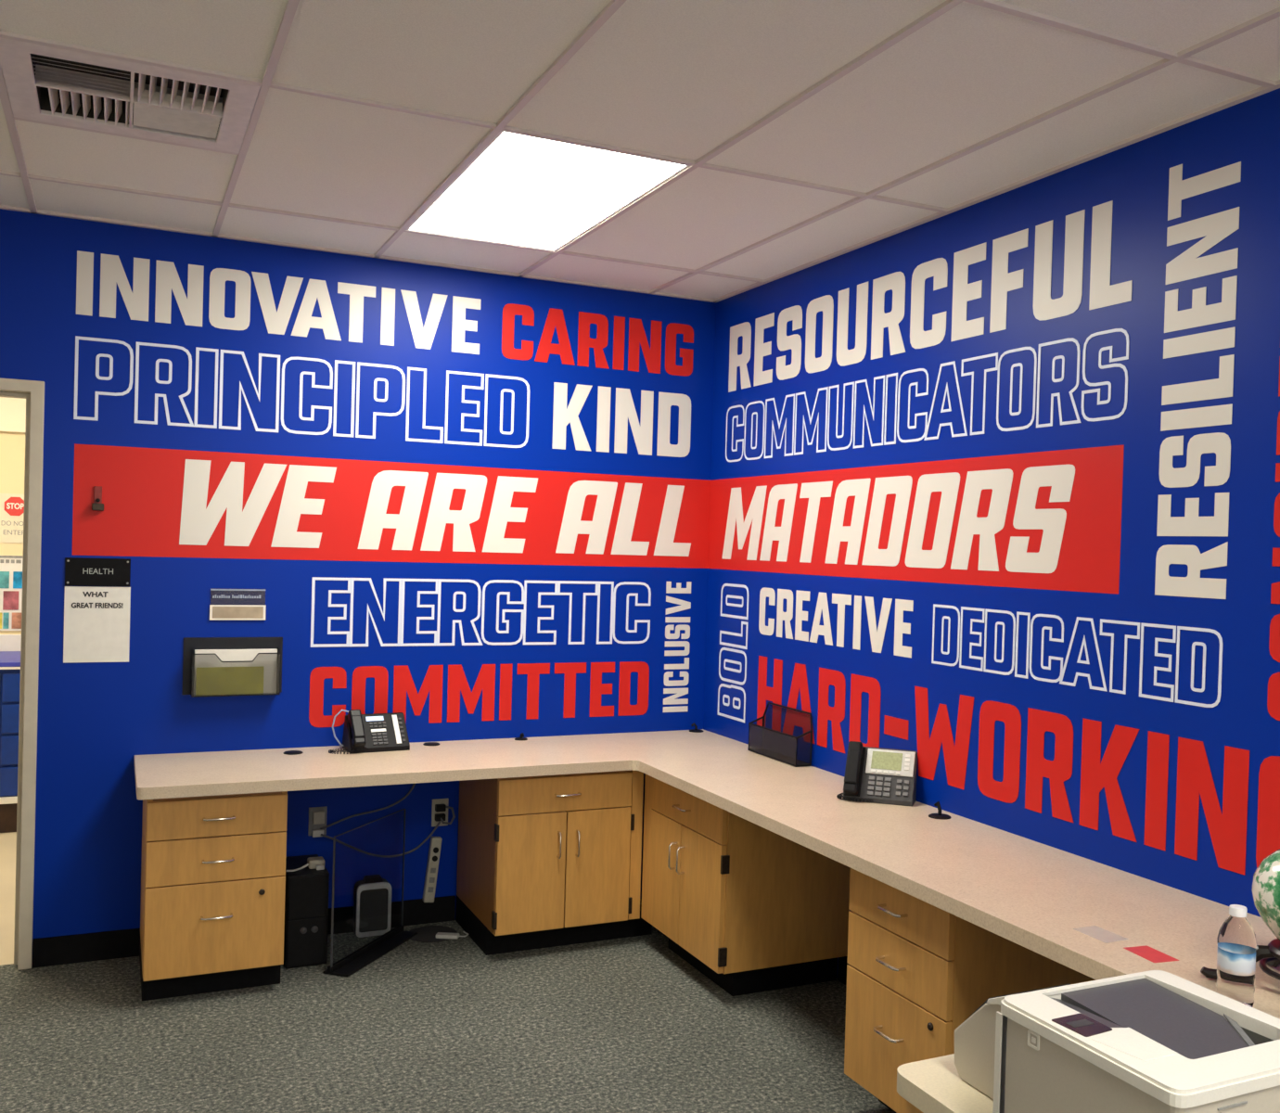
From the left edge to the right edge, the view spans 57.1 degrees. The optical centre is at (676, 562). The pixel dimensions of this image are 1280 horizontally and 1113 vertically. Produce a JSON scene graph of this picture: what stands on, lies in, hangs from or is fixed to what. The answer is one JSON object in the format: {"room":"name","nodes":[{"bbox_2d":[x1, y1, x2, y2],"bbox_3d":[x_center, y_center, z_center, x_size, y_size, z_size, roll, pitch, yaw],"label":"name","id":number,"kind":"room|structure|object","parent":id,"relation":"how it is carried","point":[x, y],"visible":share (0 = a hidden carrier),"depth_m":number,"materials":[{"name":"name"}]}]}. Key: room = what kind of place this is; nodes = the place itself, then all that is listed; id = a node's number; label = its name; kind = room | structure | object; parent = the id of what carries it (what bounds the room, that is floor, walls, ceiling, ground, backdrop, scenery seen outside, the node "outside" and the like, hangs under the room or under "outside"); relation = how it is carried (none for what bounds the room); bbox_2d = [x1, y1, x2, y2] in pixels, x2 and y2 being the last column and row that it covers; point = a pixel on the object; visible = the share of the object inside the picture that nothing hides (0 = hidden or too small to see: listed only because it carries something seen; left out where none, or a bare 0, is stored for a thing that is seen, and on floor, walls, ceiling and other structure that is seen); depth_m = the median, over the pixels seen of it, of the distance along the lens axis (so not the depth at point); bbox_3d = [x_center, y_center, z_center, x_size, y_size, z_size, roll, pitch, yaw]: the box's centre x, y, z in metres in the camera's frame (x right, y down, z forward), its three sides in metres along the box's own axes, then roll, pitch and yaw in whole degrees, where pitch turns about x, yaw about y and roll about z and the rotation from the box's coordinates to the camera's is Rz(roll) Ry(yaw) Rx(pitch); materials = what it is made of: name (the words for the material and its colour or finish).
{"room":"school office","nodes":[
{"label":"school office","id":0,"kind":"room"},
{"bbox_2d":[0,669,20,804],"bbox_3d":[-4.132,0.889,6.188,2.150,0.708,0.625,1,1,-26],"label":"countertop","id":1,"kind":"structure","parent":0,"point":[2,672],"depth_m":6.13,"materials":[{"name":"blue laminate"}]},
{"bbox_2d":[0,396,25,634],"bbox_3d":[-4.415,-0.033,6.418,3.000,2.850,0.130,1,1,-26],"label":"wall","id":2,"kind":"structure","parent":0,"point":[12,444],"depth_m":6.66,"materials":[{"name":"beige paint"}]},
{"bbox_2d":[0,634,21,651],"bbox_3d":[-4.249,0.444,6.452,2.170,0.095,0.025,1,1,-26],"label":"backsplash","id":3,"kind":"structure","parent":2,"relation":"attached to","point":[7,642],"depth_m":6.66,"materials":[{"name":"white laminate"}]},
{"bbox_2d":[0,555,22,630],"bbox_3d":[-3.988,0.168,6.581,0.760,0.428,0.013,1,1,-26],"label":"board","id":4,"kind":"object","parent":2,"relation":"attached to","point":[10,566],"visible":0.61,"depth_m":6.67,"materials":[{"name":"multicoloured paper"}]},
{"bbox_2d":[0,612,2,628],"bbox_3d":[-3.848,0.328,6.647,0.055,0.092,0.003,1,1,-26],"label":"picture","id":5,"kind":"object","parent":4,"relation":"attached to","point":[1,613],"depth_m":6.66},
{"bbox_2d":[0,571,9,588],"bbox_3d":[-3.878,0.095,6.627,0.195,0.096,0.003,1,1,-26],"label":"picture","id":6,"kind":"object","parent":4,"relation":"on","point":[4,575],"depth_m":6.66},
{"bbox_2d":[2,612,9,628],"bbox_3d":[-3.807,0.329,6.667,0.028,0.092,0.003,1,1,-26],"label":"picture","id":7,"kind":"object","parent":4,"relation":"attached to","point":[6,615],"depth_m":6.67},
{"bbox_2d":[2,590,18,609],"bbox_3d":[-3.783,0.214,6.676,0.077,0.106,0.003,1,1,-26],"label":"picture","id":8,"kind":"object","parent":4,"relation":"attached to","point":[10,598],"depth_m":6.67},
{"bbox_2d":[11,612,21,628],"bbox_3d":[-3.719,0.331,6.709,0.138,0.092,0.003,1,1,-26],"label":"picture","id":9,"kind":"object","parent":4,"relation":"attached to","point":[16,617],"depth_m":6.69},
{"bbox_2d":[12,571,22,588],"bbox_3d":[-3.711,0.099,6.707,0.135,0.096,0.003,1,1,-26],"label":"picture","id":10,"kind":"object","parent":4,"relation":"on","point":[17,575],"depth_m":6.69},
{"bbox_2d":[0,493,24,543],"bbox_3d":[-3.790,-0.253,6.668,0.255,0.280,0.006,1,1,-26],"label":"notice","id":11,"kind":"object","parent":2,"relation":"attached to","point":[11,505],"visible":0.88,"depth_m":6.67,"materials":[{"name":"beige paper"}]},
{"bbox_2d":[0,208,716,967],"bbox_3d":[-1.963,-0.005,4.513,4.860,3.106,0.122,1,1,-26],"label":"wall","id":12,"kind":"structure","parent":0,"point":[467,505],"depth_m":4.74,"materials":[{"name":"blue paint"}]},
{"bbox_2d":[0,377,44,970],"bbox_3d":[-2.807,0.399,4.120,1.007,2.139,0.153,1,1,-26],"label":"door frame","id":13,"kind":"structure","parent":12,"relation":"in","point":[32,391],"depth_m":4.26,"materials":[{"name":"paint"}]},
{"bbox_2d":[32,927,140,968],"bbox_3d":[-2.194,1.432,4.370,0.356,0.104,0.010,1,1,-26],"label":"baseboard","id":14,"kind":"structure","parent":12,"relation":"attached to","point":[121,943],"depth_m":4.37,"materials":[{"name":"black rubber"}]},
{"bbox_2d":[63,586,130,662],"bbox_3d":[-2.151,0.229,4.362,0.220,0.281,0.002,1,1,-26],"label":"notice sheet","id":15,"kind":"object","parent":12,"relation":"attached to","point":[96,619],"visible":1,"depth_m":4.36,"materials":[{"name":"white paper"}]},
{"bbox_2d":[64,557,130,586],"bbox_3d":[-2.145,0.035,4.356,0.218,0.104,0.008,1,1,-26],"label":"sign","id":16,"kind":"object","parent":12,"relation":"attached to","point":[79,571],"visible":1,"depth_m":4.35,"materials":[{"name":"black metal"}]},
{"bbox_2d":[91,486,103,511],"bbox_3d":[-2.137,-0.238,4.341,0.040,0.090,0.029,1,1,-26],"label":"wall bracket","id":17,"kind":"object","parent":12,"relation":"attached to","point":[97,505],"visible":1,"depth_m":4.34,"materials":[{"name":"metal"}]},
{"bbox_2d":[91,503,103,511],"bbox_3d":[-2.138,-0.206,4.342,0.040,0.026,0.029,1,1,-26],"label":"hook","id":18,"kind":"object","parent":17,"relation":"on","point":[95,506],"depth_m":4.33,"materials":[{"name":"metal"}]},
{"bbox_2d":[181,637,282,697],"bbox_3d":[-1.707,0.400,4.534,0.363,0.220,0.083,1,1,-26],"label":"pocket","id":19,"kind":"object","parent":12,"relation":"attached to","point":[190,644],"visible":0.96,"depth_m":4.54,"materials":[{"name":"plastic"}]},
{"bbox_2d":[195,665,264,694],"bbox_3d":[-1.714,0.453,4.512,0.243,0.104,0.004,1,1,-26],"label":"leaflet","id":20,"kind":"object","parent":19,"relation":"in","point":[210,680],"visible":1,"depth_m":4.51,"materials":[{"name":"yellow paper"}]},
{"bbox_2d":[193,648,277,694],"bbox_3d":[-1.704,0.420,4.542,0.297,0.170,0.030,1,1,-26],"label":"paper stack","id":21,"kind":"object","parent":19,"relation":"in","point":[269,661],"visible":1,"depth_m":4.54,"materials":[{"name":"white paper"}]},
{"bbox_2d":[209,588,265,620],"bbox_3d":[-1.706,0.162,4.570,0.204,0.122,0.008,1,1,-26],"label":"name plate","id":22,"kind":"object","parent":12,"relation":"attached to","point":[217,612],"visible":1,"depth_m":4.56,"materials":[{"name":"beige plastic"}]},
{"bbox_2d":[307,806,327,837],"bbox_3d":[-1.436,1.039,4.708,0.070,0.114,0.035,1,1,-26],"label":"wall outlet","id":23,"kind":"object","parent":12,"relation":"attached to","point":[317,815],"visible":1,"depth_m":4.71,"materials":[{"name":"beige plastic"}]},
{"bbox_2d":[311,829,323,837],"bbox_3d":[-1.437,1.083,4.705,0.044,0.027,0.029,1,1,-26],"label":"socket","id":24,"kind":"object","parent":23,"relation":"attached to","point":[315,833],"depth_m":4.69,"materials":[{"name":"white plastic"}]},
{"bbox_2d":[312,810,324,824],"bbox_3d":[-1.435,1.021,4.708,0.044,0.050,0.024,1,1,-26],"label":"socket","id":25,"kind":"object","parent":23,"relation":"attached to","point":[318,816],"depth_m":4.70,"materials":[{"name":"beige plastic"}]},
{"bbox_2d":[320,783,415,829],"bbox_3d":[-1.230,0.928,4.779,0.417,0.285,0.049,1,1,-26],"label":"cable","id":26,"kind":"object","parent":23,"relation":"attached to","point":[411,789],"visible":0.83,"depth_m":4.79,"materials":[{"name":"black plastic"}]},
{"bbox_2d":[327,895,455,934],"bbox_3d":[-1.281,1.452,4.807,0.761,0.104,0.010,1,1,-26],"label":"baseboard","id":27,"kind":"structure","parent":12,"relation":"attached to","point":[416,912],"depth_m":4.92,"materials":[{"name":"black rubber"}]},
{"bbox_2d":[422,836,442,902],"bbox_3d":[-1.021,1.283,4.911,0.071,0.272,0.037,1,1,-26],"label":"power strip","id":28,"kind":"object","parent":12,"relation":"attached to","point":[435,843],"visible":1,"depth_m":4.90,"materials":[{"name":"beige plastic"}]},
{"bbox_2d":[427,886,434,892],"bbox_3d":[-1.024,1.362,4.895,0.024,0.024,0.001,1,1,-26],"label":"socket","id":29,"kind":"object","parent":28,"relation":"attached to","point":[429,889],"depth_m":4.89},
{"bbox_2d":[429,877,435,883],"bbox_3d":[-1.020,1.323,4.896,0.024,0.024,0.001,1,1,-26],"label":"socket","id":30,"kind":"object","parent":28,"relation":"attached to","point":[431,879],"depth_m":4.90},
{"bbox_2d":[430,868,435,872],"bbox_3d":[-1.015,1.283,4.897,0.024,0.024,0.001,1,1,-26],"label":"socket","id":31,"kind":"object","parent":28,"relation":"attached to","point":[432,870],"depth_m":4.90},
{"bbox_2d":[432,856,437,861],"bbox_3d":[-1.008,1.234,4.897,0.024,0.024,0.004,1,1,-26],"label":"socket","id":32,"kind":"object","parent":28,"relation":"attached to","point":[434,858],"depth_m":4.90,"materials":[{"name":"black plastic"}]},
{"bbox_2d":[431,798,448,826],"bbox_3d":[-0.988,1.049,4.923,0.070,0.114,0.034,1,1,-26],"label":"wall outlet","id":33,"kind":"object","parent":12,"relation":"attached to","point":[439,811],"visible":1,"depth_m":4.92,"materials":[{"name":"beige plastic"}]},
{"bbox_2d":[320,821,440,854],"bbox_3d":[-1.208,1.143,4.808,0.488,0.137,0.028,1,1,-26],"label":"cable","id":34,"kind":"object","parent":33,"relation":"attached to","point":[439,823],"visible":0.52,"depth_m":4.88,"materials":[{"name":"black plastic"}]},
{"bbox_2d":[435,813,445,821],"bbox_3d":[-0.990,1.066,4.919,0.040,0.028,0.028,1,1,-26],"label":"socket","id":35,"kind":"object","parent":33,"relation":"attached to","point":[438,816],"depth_m":4.91,"materials":[{"name":"black plastic"}]},
{"bbox_2d":[435,804,446,811],"bbox_3d":[-0.989,1.026,4.919,0.040,0.028,0.028,1,1,-26],"label":"socket","id":36,"kind":"object","parent":33,"relation":"attached to","point":[438,807],"depth_m":4.91,"materials":[{"name":"black plastic"}]},
{"bbox_2d":[440,806,455,824],"bbox_3d":[-0.959,1.057,4.917,0.064,0.079,0.017,2,1,-13],"label":"cord","id":37,"kind":"object","parent":33,"relation":"attached to","point":[447,807],"visible":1,"depth_m":4.92,"materials":[{"name":"black plastic"}]},
{"bbox_2d":[0,832,894,1112],"bbox_3d":[-1.280,1.565,2.477,5.320,0.060,10.020,1,1,-26],"label":"floor","id":38,"kind":"structure","parent":0,"point":[623,1025],"depth_m":3.78,"materials":[{"name":"grey carpet"}]},
{"bbox_2d":[0,634,21,832],"bbox_3d":[-4.125,0.904,6.172,2.170,1.000,0.659,1,1,-26],"label":"base cabinet","id":39,"kind":"object","parent":38,"relation":"on","point":[9,644],"depth_m":6.14,"materials":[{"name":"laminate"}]},
{"bbox_2d":[0,651,20,666],"bbox_3d":[-4.114,0.511,6.167,2.170,0.023,0.659,1,1,-26],"label":"countertop","id":40,"kind":"structure","parent":39,"relation":"on","point":[7,659],"depth_m":6.27,"materials":[{"name":"purple"}]},
{"bbox_2d":[139,791,287,1000],"bbox_3d":[-1.690,1.139,4.267,0.452,0.722,0.592,1,1,-26],"label":"base cabinet","id":41,"kind":"object","parent":38,"relation":"on","point":[213,867],"visible":0.98,"depth_m":4.04,"materials":[{"name":"brown wood"}]},
{"bbox_2d":[283,854,329,968],"bbox_3d":[-1.435,1.331,4.503,0.150,0.345,0.301,1,1,-26],"label":"computer tower","id":42,"kind":"object","parent":38,"relation":"on","point":[306,897],"visible":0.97,"depth_m":4.38,"materials":[{"name":"plastic"}]},
{"bbox_2d":[286,856,324,871],"bbox_3d":[-1.407,1.144,4.448,0.146,0.033,0.094,1,1,-26],"label":"power adapter","id":43,"kind":"object","parent":42,"relation":"on","point":[313,863],"visible":1,"depth_m":4.45,"materials":[{"name":"beige plastic"}]},
{"bbox_2d":[322,808,417,977],"bbox_3d":[-1.168,1.257,4.542,0.105,0.507,0.514,2,1,17],"label":"panel","id":44,"kind":"object","parent":38,"relation":"on","point":[368,874],"visible":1,"depth_m":4.52,"materials":[{"name":"black plastic"}]},
{"bbox_2d":[409,925,457,942],"bbox_3d":[-0.997,1.511,4.784,0.204,0.004,0.204,1,1,-26],"label":"pad","id":45,"kind":"object","parent":38,"relation":"on","point":[428,933],"visible":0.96,"depth_m":4.79,"materials":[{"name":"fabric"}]},
{"bbox_2d":[435,931,468,939],"bbox_3d":[-0.906,1.504,4.746,0.134,0.016,0.074,1,1,-26],"label":"adapter","id":46,"kind":"object","parent":45,"relation":"on","point":[440,935],"visible":1,"depth_m":4.72,"materials":[{"name":"white plastic"}]},
{"bbox_2d":[455,770,652,955],"bbox_3d":[-0.481,1.166,4.846,0.711,0.722,0.592,1,1,-26],"label":"base cabinet","id":47,"kind":"object","parent":38,"relation":"on","point":[544,861],"visible":0.94,"depth_m":4.61,"materials":[{"name":"brown wood"}]},
{"bbox_2d":[133,729,1279,1019],"bbox_3d":[0.030,0.825,2.872,2.404,0.040,4.599,1,1,-26],"label":"countertop","id":48,"kind":"structure","parent":47,"relation":"on","point":[1030,894],"depth_m":3.60,"materials":[{"name":"beige laminate"}]},
{"bbox_2d":[283,750,302,755],"bbox_3d":[-1.489,0.736,4.562,0.072,0.007,0.072,1,1,-26],"label":"cable grommet","id":49,"kind":"object","parent":48,"relation":"on","point":[288,752],"visible":1,"depth_m":4.54,"materials":[{"name":"black plastic"}]},
{"bbox_2d":[328,709,409,754],"bbox_3d":[-1.232,0.664,4.674,0.317,0.163,0.178,1,1,-30],"label":"desk phone","id":50,"kind":"object","parent":48,"relation":"on","point":[373,732],"visible":1,"depth_m":4.67,"materials":[{"name":"black plastic"}]},
{"bbox_2d":[422,742,439,745],"bbox_3d":[-1.010,0.746,4.840,0.068,0.007,0.068,1,1,-26],"label":"cable grommet","id":51,"kind":"object","parent":48,"relation":"on","point":[427,743],"visible":1,"depth_m":4.83,"materials":[{"name":"black plastic"}]},
{"bbox_2d":[514,732,527,740],"bbox_3d":[-0.665,0.744,5.032,0.056,0.027,0.056,1,1,-26],"label":"cable grommet","id":52,"kind":"object","parent":48,"relation":"on","point":[521,737],"visible":1,"depth_m":5.03,"materials":[{"name":"black plastic"}]},
{"bbox_2d":[689,722,703,732],"bbox_3d":[0.090,0.754,5.394,0.068,0.041,0.068,1,1,-26],"label":"cable grommet","id":53,"kind":"object","parent":48,"relation":"on","point":[696,730],"visible":1,"depth_m":5.38,"materials":[{"name":"black plastic"}]},
{"bbox_2d":[747,702,812,767],"bbox_3d":[0.416,0.687,4.755,0.073,0.207,0.388,1,1,-26],"label":"desk organizer","id":54,"kind":"object","parent":48,"relation":"on","point":[776,745],"visible":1,"depth_m":4.72,"materials":[{"name":"black plastic"}]},
{"bbox_2d":[836,741,917,806],"bbox_3d":[0.687,0.714,4.015,0.255,0.193,0.186,2,1,18],"label":"desk phone","id":55,"kind":"object","parent":48,"relation":"on","point":[872,774],"visible":0.99,"depth_m":3.98,"materials":[{"name":"grey plastic"}]},
{"bbox_2d":[928,801,950,819],"bbox_3d":[0.847,0.792,3.776,0.072,0.050,0.072,1,1,-26],"label":"cable grommet","id":56,"kind":"object","parent":48,"relation":"on","point":[941,816],"visible":1,"depth_m":3.77,"materials":[{"name":"black plastic"}]},
{"bbox_2d":[1073,925,1128,943],"bbox_3d":[0.952,0.835,2.640,0.068,0.001,0.102,1,1,-26],"label":"tape strip","id":57,"kind":"object","parent":48,"relation":"on","point":[1094,931],"visible":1,"depth_m":2.64,"materials":[{"name":"white paper"}]},
{"bbox_2d":[1123,945,1179,962],"bbox_3d":[1.016,0.838,2.516,0.064,0.001,0.097,1,1,-20],"label":"tape strip","id":58,"kind":"object","parent":48,"relation":"on","point":[1145,952],"visible":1,"depth_m":2.51,"materials":[{"name":"red paper"}]},
{"bbox_2d":[1216,904,1256,1007],"bbox_3d":[1.069,0.749,2.241,0.069,0.187,0.069,1,1,-26],"label":"water bottle","id":59,"kind":"object","parent":48,"relation":"on","point":[1236,941],"visible":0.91,"depth_m":2.22,"materials":[{"name":"clear plastic"}]},
{"bbox_2d":[1200,938,1279,980],"bbox_3d":[1.258,0.804,2.317,0.364,0.088,0.366,1,1,-26],"label":"stand","id":60,"kind":"object","parent":48,"relation":"on","point":[1270,954],"visible":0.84,"depth_m":2.34,"materials":[{"name":"black plastic"}]},
{"bbox_2d":[1251,848,1279,940],"bbox_3d":[1.251,0.632,2.318,0.208,0.256,0.208,1,1,-26],"label":"globe","id":61,"kind":"object","parent":60,"relation":"on","point":[1265,888],"visible":1,"depth_m":2.30,"materials":[{"name":"white plastic"}]},
{"bbox_2d":[640,774,850,996],"bbox_3d":[0.238,1.191,4.517,0.572,0.722,0.685,1,1,-26],"label":"base cabinet","id":62,"kind":"object","parent":38,"relation":"on","point":[750,907],"visible":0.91,"depth_m":4.25,"materials":[{"name":"brown wood"}]},
{"bbox_2d":[896,1053,993,1112],"bbox_3d":[0.809,1.294,1.944,0.463,0.617,0.930,1,1,-26],"label":"stand","id":63,"kind":"object","parent":38,"relation":"on","point":[932,1085],"visible":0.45,"depth_m":2.19,"materials":[{"name":"beige laminate"}]},
{"bbox_2d":[954,970,1279,1112],"bbox_3d":[0.742,0.860,2.000,0.383,0.245,0.605,1,1,-26],"label":"printer","id":64,"kind":"object","parent":63,"relation":"on","point":[1151,1041],"visible":1,"depth_m":1.89,"materials":[{"name":"grey plastic"}]},
{"bbox_2d":[1061,978,1248,1059],"bbox_3d":[0.814,0.757,1.942,0.198,0.018,0.284,1,1,-26],"label":"tray","id":65,"kind":"object","parent":64,"relation":"on","point":[1193,1025],"depth_m":1.96,"materials":[{"name":"grey plastic"}]},
{"bbox_2d":[844,868,1095,1112],"bbox_3d":[0.818,1.224,3.293,0.582,0.722,0.450,1,1,-26],"label":"base cabinet","id":66,"kind":"object","parent":38,"relation":"on","point":[916,969],"visible":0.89,"depth_m":3.13,"materials":[{"name":"brown wood"}]},
{"bbox_2d":[0,0,1279,302],"bbox_3d":[-0.391,-1.260,1.285,4.620,0.184,7.000,1,1,-26],"label":"ceiling","id":67,"kind":"structure","parent":0,"point":[809,133],"depth_m":3.06,"materials":[{"name":"white tile"}]},
{"bbox_2d":[0,37,260,153],"bbox_3d":[-1.445,-1.279,3.118,0.590,0.114,0.590,1,1,-26],"label":"ceiling vent","id":68,"kind":"object","parent":67,"relation":"in","point":[44,83],"visible":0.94,"depth_m":3.15,"materials":[{"name":"metal"}]},
{"bbox_2d":[406,130,690,251],"bbox_3d":[-0.478,-1.233,3.919,0.590,0.051,1.199,1,1,-26],"label":"ceiling light","id":69,"kind":"object","parent":67,"relation":"attached to","point":[521,190],"visible":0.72,"depth_m":3.82,"materials":[{"name":"white plastic"}]},
{"bbox_2d":[703,88,1279,978],"bbox_3d":[1.733,0.131,2.271,0.122,3.106,7.120,1,1,-26],"label":"wall","id":70,"kind":"structure","parent":0,"point":[994,499],"depth_m":3.49,"materials":[{"name":"blue paint"}]},
{"bbox_2d":[837,956,848,985],"bbox_3d":[0.794,1.523,4.018,0.010,0.104,0.860,1,1,-26],"label":"baseboard","id":71,"kind":"structure","parent":70,"relation":"attached to","point":[842,961],"depth_m":4.38,"materials":[{"name":"black rubber"}]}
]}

